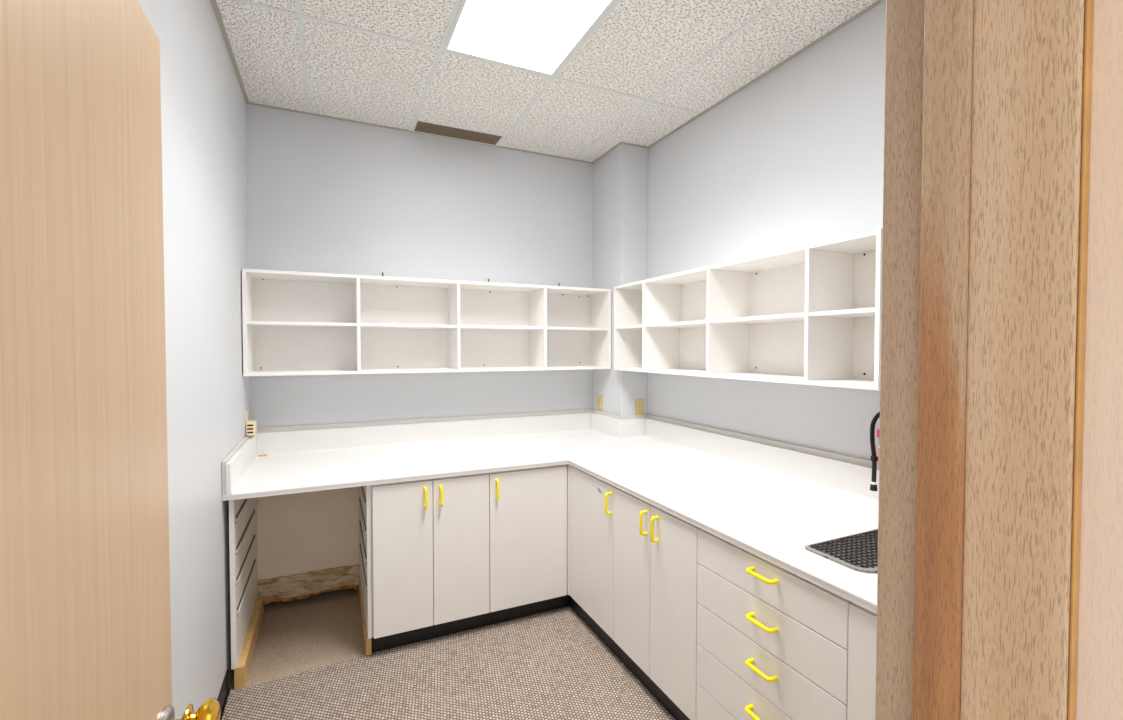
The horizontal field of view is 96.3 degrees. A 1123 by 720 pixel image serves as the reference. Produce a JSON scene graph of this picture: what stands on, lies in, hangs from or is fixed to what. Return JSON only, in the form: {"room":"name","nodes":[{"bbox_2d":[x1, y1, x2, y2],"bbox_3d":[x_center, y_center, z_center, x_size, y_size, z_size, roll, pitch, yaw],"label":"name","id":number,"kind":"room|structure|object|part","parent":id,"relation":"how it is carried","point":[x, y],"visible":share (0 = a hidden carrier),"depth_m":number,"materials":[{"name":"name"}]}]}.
{"room":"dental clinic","nodes":[
{"label":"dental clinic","id":0,"kind":"room"},
{"bbox_2d":[138,0,250,718],"bbox_3d":[-1.234,-0.036,1.508,0.100,3.126,3.530,-1,2,-25],"label":"wall","id":1,"kind":"structure","parent":0,"point":[203,104],"depth_m":1.89,"materials":[{"name":"paint"}]},
{"bbox_2d":[217,669,230,719],"bbox_3d":[-1.026,1.483,1.228,0.014,0.099,2.352,-1,2,-25],"label":"baseboard","id":2,"kind":"structure","parent":1,"relation":"attached to","point":[224,693],"depth_m":2.20,"materials":[{"name":"black plastic"}]},
{"bbox_2d":[226,433,258,494],"bbox_3d":[-1.657,0.521,2.636,0.032,0.138,0.880,-1,2,-25],"label":"backsplash","id":3,"kind":"structure","parent":1,"relation":"attached to","point":[238,467],"depth_m":2.49,"materials":[{"name":"laminate"}]},
{"bbox_2d":[245,410,256,435],"bbox_3d":[-1.788,0.358,2.898,0.048,0.139,0.110,-1,2,-25],"label":"adapter","id":4,"kind":"object","parent":1,"relation":"attached to","point":[251,425],"visible":1,"depth_m":2.85,"materials":[{"name":"beige plastic"}]},
{"bbox_3d":[-1.807,0.352,2.889,0.006,0.127,0.084,-1,2,-25],"label":"plate","id":5,"kind":"part","parent":4,"relation":"part of","materials":[{"name":"beige plastic"}]},
{"bbox_2d":[246,104,592,568],"bbox_3d":[-0.692,-0.087,3.645,2.673,3.126,0.100,-1,2,-25],"label":"wall","id":6,"kind":"structure","parent":0,"point":[325,195],"depth_m":3.42,"materials":[{"name":"paint"}]},
{"bbox_2d":[257,413,590,455],"bbox_3d":[-0.813,0.500,3.513,2.298,0.138,0.032,-1,2,-25],"label":"backsplash","id":7,"kind":"structure","parent":6,"relation":"attached to","point":[330,439],"depth_m":3.42,"materials":[{"name":"laminate"}]},
{"bbox_2d":[242,268,610,375],"bbox_3d":[-0.754,-0.255,3.390,2.338,0.660,0.299,-1,2,-25],"label":"wall shelf","id":8,"kind":"object","parent":6,"relation":"attached to","point":[295,323],"visible":1,"depth_m":3.38,"materials":[{"name":"white laminate"}]},
{"bbox_3d":[-1.808,-0.209,2.906,0.018,0.556,0.298,-1,2,-25],"label":"panel","id":9,"kind":"part","parent":8,"relation":"part of","materials":[{"name":"white plastic"}]},
{"bbox_3d":[-1.542,-0.212,3.027,0.566,0.017,0.288,-1,2,-25],"label":"shelf","id":10,"kind":"part","parent":8,"relation":"part of","materials":[{"name":"white plastic"}]},
{"bbox_3d":[-1.002,-0.218,3.275,0.585,0.017,0.288,-1,2,-25],"label":"shelf","id":11,"kind":"part","parent":8,"relation":"part of","materials":[{"name":"white plastic"}]},
{"bbox_3d":[-0.754,-0.508,3.384,2.338,0.018,0.298,-1,2,-25],"label":"panel","id":12,"kind":"part","parent":8,"relation":"part of","materials":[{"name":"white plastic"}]},
{"bbox_3d":[-0.754,0.066,3.397,2.338,0.018,0.298,-1,2,-25],"label":"panel","id":13,"kind":"part","parent":8,"relation":"part of","materials":[{"name":"white plastic"}]},
{"bbox_3d":[-0.450,-0.225,3.529,0.593,0.017,0.288,-1,2,-25],"label":"shelf","id":14,"kind":"part","parent":8,"relation":"part of","materials":[{"name":"white plastic"}]},
{"bbox_3d":[0.064,-0.230,3.765,0.500,0.017,0.288,-1,2,-25],"label":"shelf","id":15,"kind":"part","parent":8,"relation":"part of","materials":[{"name":"white plastic"}]},
{"bbox_3d":[0.300,-0.233,3.875,0.018,0.556,0.298,-1,2,-25],"label":"panel","id":16,"kind":"part","parent":8,"relation":"part of","materials":[{"name":"white plastic"}]},
{"bbox_2d":[590,413,621,438],"bbox_3d":[0.322,0.493,3.802,0.032,0.138,0.454,-1,2,-25],"label":"backsplash","id":17,"kind":"structure","parent":6,"relation":"attached to","point":[601,424],"depth_m":3.76,"materials":[{"name":"laminate"}]},
{"bbox_2d":[222,588,674,719],"bbox_3d":[-0.051,1.539,1.006,4.800,0.001,5.500,-1,2,-25],"label":"floor","id":18,"kind":"structure","parent":0,"point":[309,661],"depth_m":2.42,"materials":[{"name":"carpet"}]},
{"bbox_2d":[229,485,371,689],"bbox_3d":[-1.384,1.054,2.746,0.600,0.884,0.763,-1,2,-25],"label":"base cabinet","id":19,"kind":"object","parent":18,"relation":"on","point":[303,545],"visible":0.95,"depth_m":3.01,"materials":[{"name":"laminate"},{"name":"raw pine"},{"name":"white melamine"}]},
{"bbox_3d":[-1.646,1.006,2.619,0.020,0.783,0.753,-1,2,-25],"label":"panel","id":20,"kind":"part","parent":19,"relation":"part of","materials":[{"name":"laminate"}]},
{"bbox_3d":[-1.535,1.363,3.080,0.558,0.130,0.025,-1,2,-25],"label":"rail","id":21,"kind":"part","parent":19,"relation":"part of","materials":[{"name":"wood"}]},
{"bbox_3d":[-1.542,0.954,3.087,0.560,0.700,0.008,-1,2,-25],"label":"panel","id":22,"kind":"part","parent":19,"relation":"part of","materials":[{"name":"beige wood"}]},
{"bbox_3d":[-1.119,1.001,2.862,0.020,0.783,0.753,-1,2,-25],"label":"panel","id":23,"kind":"part","parent":19,"relation":"part of","materials":[{"name":"laminate"}]},
{"bbox_2d":[371,473,489,652],"bbox_3d":[-0.840,1.048,3.007,0.604,0.884,0.894,-1,2,-25],"label":"base cabinet","id":24,"kind":"object","parent":18,"relation":"on","point":[430,537],"visible":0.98,"depth_m":2.63,"materials":[{"name":"laminate"}]},
{"bbox_3d":[-0.809,1.012,2.579,0.294,0.766,0.018,-1,2,-25],"label":"door","id":25,"kind":"part","parent":24,"relation":"part of","materials":[{"name":"laminate"}]},
{"bbox_3d":[-0.699,0.712,2.592,0.013,0.112,0.037,-1,2,-25],"label":"handle","id":26,"kind":"part","parent":24,"relation":"part of","materials":[{"name":"yellow plastic"}]},
{"bbox_3d":[-0.627,0.711,2.625,0.013,0.112,0.037,-1,2,-25],"label":"handle","id":27,"kind":"part","parent":24,"relation":"part of","materials":[{"name":"yellow plastic"}]},
{"bbox_3d":[-0.536,1.009,2.705,0.301,0.766,0.018,-1,2,-25],"label":"door","id":28,"kind":"part","parent":24,"relation":"part of","materials":[{"name":"laminate"}]},
{"bbox_2d":[487,464,569,625],"bbox_3d":[-0.330,1.042,3.242,0.516,0.884,0.894,-1,2,-25],"label":"base cabinet","id":29,"kind":"object","parent":18,"relation":"on","point":[528,507],"visible":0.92,"depth_m":2.86,"materials":[{"name":"laminate"}]},
{"bbox_3d":[-0.350,0.708,2.753,0.013,0.112,0.037,-1,2,-25],"label":"handle","id":30,"kind":"part","parent":29,"relation":"part of","materials":[{"name":"yellow plastic"}]},
{"bbox_2d":[567,464,619,658],"bbox_3d":[0.490,1.050,2.930,0.856,0.884,0.590,-1,2,-25],"label":"base cabinet","id":31,"kind":"object","parent":18,"relation":"on","point":[590,500],"visible":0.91,"depth_m":2.71,"materials":[{"name":"laminate"}]},
{"bbox_3d":[0.231,0.714,2.503,0.037,0.112,0.013,-1,2,-25],"label":"handle","id":32,"kind":"part","parent":31,"relation":"part of","materials":[{"name":"yellow plastic"}]},
{"bbox_2d":[614,488,699,719],"bbox_3d":[0.744,1.063,2.379,0.856,0.884,0.620,-1,2,-25],"label":"base cabinet","id":33,"kind":"object","parent":18,"relation":"on","point":[655,550],"visible":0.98,"depth_m":2.16,"materials":[{"name":"laminate"}]},
{"bbox_3d":[0.331,1.017,2.359,0.018,0.766,0.308,-1,2,-25],"label":"door","id":34,"kind":"part","parent":33,"relation":"part of","materials":[{"name":"laminate"}]},
{"bbox_3d":[0.360,0.721,2.223,0.037,0.112,0.013,-1,2,-25],"label":"handle","id":35,"kind":"part","parent":33,"relation":"part of","materials":[{"name":"yellow plastic"}]},
{"bbox_3d":[0.396,0.723,2.147,0.037,0.112,0.013,-1,2,-25],"label":"handle","id":36,"kind":"part","parent":33,"relation":"part of","materials":[{"name":"yellow plastic"}]},
{"bbox_3d":[0.461,1.024,2.077,0.018,0.766,0.306,-1,2,-25],"label":"door","id":37,"kind":"part","parent":33,"relation":"part of","materials":[{"name":"laminate"}]},
{"bbox_2d":[696,528,851,719],"bbox_3d":[1.002,1.077,1.817,0.856,0.884,0.615,-1,2,-25],"label":"base cabinet","id":38,"kind":"object","parent":18,"relation":"on","point":[772,641],"visible":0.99,"depth_m":1.62,"materials":[{"name":"laminate"}]},
{"bbox_3d":[0.655,1.333,1.663,0.018,0.164,0.614,-1,2,-25],"label":"drawer","id":39,"kind":"part","parent":38,"relation":"part of","materials":[{"name":"laminate"}]},
{"bbox_3d":[0.655,1.171,1.659,0.018,0.153,0.614,-1,2,-25],"label":"drawer","id":40,"kind":"part","parent":38,"relation":"part of","materials":[{"name":"laminate"}]},
{"bbox_3d":[0.640,1.156,1.626,0.037,0.014,0.111,-1,2,-25],"label":"handle","id":41,"kind":"part","parent":38,"relation":"part of","materials":[{"name":"yellow plastic"}]},
{"bbox_3d":[0.640,1.000,1.623,0.037,0.014,0.111,-1,2,-25],"label":"handle","id":42,"kind":"part","parent":38,"relation":"part of","materials":[{"name":"yellow plastic"}]},
{"bbox_3d":[0.640,0.846,1.619,0.037,0.014,0.111,-1,2,-25],"label":"handle","id":43,"kind":"part","parent":38,"relation":"part of","materials":[{"name":"yellow plastic"}]},
{"bbox_3d":[0.640,0.692,1.615,0.037,0.014,0.111,-1,2,-25],"label":"handle","id":44,"kind":"part","parent":38,"relation":"part of","materials":[{"name":"yellow plastic"}]},
{"bbox_3d":[0.655,1.014,1.655,0.018,0.155,0.614,-1,2,-25],"label":"drawer","id":45,"kind":"part","parent":38,"relation":"part of","materials":[{"name":"laminate"}]},
{"bbox_3d":[0.655,0.716,1.648,0.018,0.129,0.614,-1,2,-25],"label":"drawer","id":46,"kind":"part","parent":38,"relation":"part of","materials":[{"name":"laminate"}]},
{"bbox_2d":[847,602,876,719],"bbox_3d":[1.265,1.089,1.291,0.820,0.884,0.557,-1,2,-25],"label":"base cabinet","id":47,"kind":"object","parent":18,"relation":"on","point":[862,630],"visible":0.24,"depth_m":1.33,"materials":[{"name":"laminate"}]},
{"bbox_2d":[222,409,878,613],"bbox_3d":[-0.045,0.531,2.133,2.570,0.189,3.210,-1,2,-25],"label":"countertop","id":48,"kind":"structure","parent":47,"relation":"on","point":[769,499],"depth_m":2.69,"materials":[{"name":"laminate"}]},
{"bbox_2d":[805,529,877,572],"bbox_3d":[1.025,0.609,1.630,0.435,0.008,0.223,-1,2,-25],"label":"mat","id":49,"kind":"object","parent":48,"relation":"on","point":[854,566],"visible":0.48,"depth_m":1.61,"materials":[{"name":"black rubber"}]},
{"bbox_2d":[216,0,877,161],"bbox_3d":[-0.044,-1.538,2.083,2.573,0.050,3.215,-1,2,-25],"label":"ceiling","id":50,"kind":"structure","parent":0,"point":[642,46],"depth_m":2.60,"materials":[{"name":"tile"}]},
{"bbox_2d":[413,120,503,145],"bbox_3d":[-0.700,-1.543,3.429,0.584,0.004,0.179,-1,2,-25],"label":"ceiling vent","id":51,"kind":"object","parent":50,"relation":"in","point":[420,126],"visible":1,"depth_m":3.42,"materials":[{"name":"metal"}]},
{"bbox_2d":[231,0,780,158],"bbox_3d":[-0.044,-1.512,2.084,2.533,0.003,3.175,-1,2,-25],"label":"grid","id":52,"kind":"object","parent":50,"relation":"attached to","point":[299,15],"depth_m":2.52,"materials":[{"name":"metal"}]},
{"bbox_2d":[444,0,614,75],"bbox_3d":[-0.062,-1.510,2.043,0.584,0.003,1.194,-1,2,-25],"label":"recessed light","id":53,"kind":"object","parent":50,"relation":"in","point":[538,36],"visible":1,"depth_m":2.31,"materials":[{"name":"plastic"}]},
{"bbox_2d":[593,143,647,415],"bbox_3d":[0.443,-0.068,3.872,0.223,3.076,0.437,-1,2,-25],"label":"wall column","id":54,"kind":"structure","parent":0,"point":[620,177],"depth_m":3.69,"materials":[{"name":"paint"}]},
{"bbox_2d":[598,395,602,410],"bbox_3d":[0.299,0.334,3.915,0.009,0.116,0.072,-1,2,-25],"label":"wall outlet","id":55,"kind":"object","parent":54,"relation":"attached to","point":[600,398],"visible":1,"depth_m":3.90,"materials":[{"name":"beige plastic"}]},
{"bbox_2d":[635,399,643,414],"bbox_3d":[0.574,0.346,3.696,0.072,0.116,0.009,-1,2,-25],"label":"wall outlet","id":56,"kind":"object","parent":54,"relation":"attached to","point":[639,403],"visible":1,"depth_m":3.69,"materials":[{"name":"beige plastic"}]},
{"bbox_2d":[647,0,885,461],"bbox_3d":[1.215,-0.062,2.580,0.100,3.126,3.430,-1,2,-25],"label":"wall","id":57,"kind":"structure","parent":0,"point":[793,158],"depth_m":2.61,"materials":[{"name":"paint"}]},
{"bbox_2d":[210,0,884,163],"bbox_3d":[-0.044,-1.511,2.084,2.573,0.004,3.215,-1,2,-25],"label":"trim","id":58,"kind":"structure","parent":57,"relation":"attached to","point":[213,2],"depth_m":2.88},
{"bbox_2d":[622,418,645,438],"bbox_3d":[0.524,0.496,3.647,0.203,0.138,0.032,-1,2,-25],"label":"backsplash","id":59,"kind":"structure","parent":57,"relation":"attached to","point":[631,428],"depth_m":3.64,"materials":[{"name":"laminate"}]},
{"bbox_2d":[614,229,882,389],"bbox_3d":[0.904,-0.206,2.773,0.294,0.592,1.904,-1,2,-25],"label":"wall shelf","id":60,"kind":"object","parent":57,"relation":"attached to","point":[810,314],"visible":0.9,"depth_m":2.63,"materials":[{"name":"white laminate"}]},
{"bbox_3d":[0.510,-0.227,3.629,0.294,0.556,0.018,-1,2,-25],"label":"panel","id":61,"kind":"part","parent":60,"relation":"part of","materials":[{"name":"white plastic"}]},
{"bbox_3d":[0.583,-0.225,3.467,0.284,0.017,0.336,-1,2,-25],"label":"shelf","id":62,"kind":"part","parent":60,"relation":"part of","materials":[{"name":"white plastic"}]},
{"bbox_3d":[0.785,-0.214,3.029,0.284,0.017,0.592,-1,2,-25],"label":"shelf","id":63,"kind":"part","parent":60,"relation":"part of","materials":[{"name":"white plastic"}]},
{"bbox_3d":[0.904,0.081,2.780,0.294,0.018,1.904,-1,2,-25],"label":"panel","id":64,"kind":"part","parent":60,"relation":"part of","materials":[{"name":"white plastic"}]},
{"bbox_3d":[0.904,-0.493,2.766,0.294,0.018,1.904,-1,2,-25],"label":"panel","id":65,"kind":"part","parent":60,"relation":"part of","materials":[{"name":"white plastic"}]},
{"bbox_3d":[1.041,-0.201,2.472,0.284,0.017,0.596,-1,2,-25],"label":"shelf","id":66,"kind":"part","parent":60,"relation":"part of","materials":[{"name":"white plastic"}]},
{"bbox_3d":[1.035,-0.208,2.833,0.006,0.556,1.868,-1,2,-25],"label":"panel","id":67,"kind":"part","parent":60,"relation":"part of","materials":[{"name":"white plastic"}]},
{"bbox_3d":[1.233,-0.191,2.055,0.284,0.017,0.286,-1,2,-25],"label":"shelf","id":68,"kind":"part","parent":60,"relation":"part of","materials":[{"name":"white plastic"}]},
{"bbox_3d":[1.298,-0.186,1.917,0.294,0.556,0.018,-1,2,-25],"label":"panel","id":69,"kind":"part","parent":60,"relation":"part of","materials":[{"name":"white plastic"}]},
{"bbox_2d":[646,418,878,503],"bbox_3d":[1.189,0.525,2.453,0.032,0.138,2.758,-1,2,-25],"label":"backsplash","id":70,"kind":"structure","parent":57,"relation":"attached to","point":[847,478],"depth_m":2.61,"materials":[{"name":"laminate"}]},
{"bbox_2d":[870,412,879,490],"bbox_3d":[1.334,0.355,1.998,0.147,0.370,0.161,0,1,11],"label":"faucet","id":71,"kind":"object","parent":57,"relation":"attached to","point":[873,487],"visible":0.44,"depth_m":2.07,"materials":[{"name":"black metal"}]},
{"bbox_3d":[0.673,-0.013,0.561,2.573,3.126,0.215,-1,2,-25],"label":"wall","id":72,"kind":"structure","parent":0,"visible":0},
{"bbox_2d":[0,0,220,719],"bbox_3d":[-0.521,0.495,0.563,0.125,2.084,0.758,-1,2,-25],"label":"door","id":73,"kind":"structure","parent":72,"relation":"in","point":[85,612],"depth_m":0.58,"materials":[{"name":"brown wood"}]},
{"bbox_3d":[-0.628,0.620,0.865,0.069,0.059,0.059,-1,2,-25],"label":"knob","id":74,"kind":"part","parent":73,"relation":"part of","materials":[{"name":"gold metal"}]},
{"bbox_2d":[875,0,924,719],"bbox_3d":[0.349,0.491,0.517,0.016,2.117,0.048,-1,2,-25],"label":"trim","id":75,"kind":"structure","parent":72,"relation":"attached to","point":[904,48],"depth_m":0.51,"materials":[{"name":"brown wood"}]},
{"bbox_2d":[912,0,973,719],"bbox_3d":[0.352,0.498,0.475,0.014,2.105,0.037,-1,2,-25],"label":"trim","id":76,"kind":"structure","parent":72,"relation":"attached to","point":[948,24],"depth_m":0.46,"materials":[{"name":"brown wood"}]},
{"bbox_2d":[960,0,1084,719],"bbox_3d":[0.385,0.496,0.430,0.024,2.111,0.071,-1,2,-25],"label":"trim","id":77,"kind":"structure","parent":72,"relation":"attached to","point":[1028,55],"depth_m":0.41,"materials":[{"name":"brown wood"}]},
{"bbox_2d":[1067,0,1093,719],"bbox_3d":[0.394,0.498,0.394,0.008,2.109,0.003,-1,2,-25],"label":"trim","id":78,"kind":"structure","parent":72,"relation":"attached to","point":[1089,4],"depth_m":0.38,"materials":[{"name":"brown wood"}]},
{"bbox_2d":[1076,0,1122,719],"bbox_3d":[0.444,0.463,0.376,0.067,2.179,0.076,-1,2,-25],"label":"trim","id":79,"kind":"structure","parent":72,"relation":"attached to","point":[1100,629],"depth_m":0.37,"materials":[{"name":"brown wood"}]}
]}

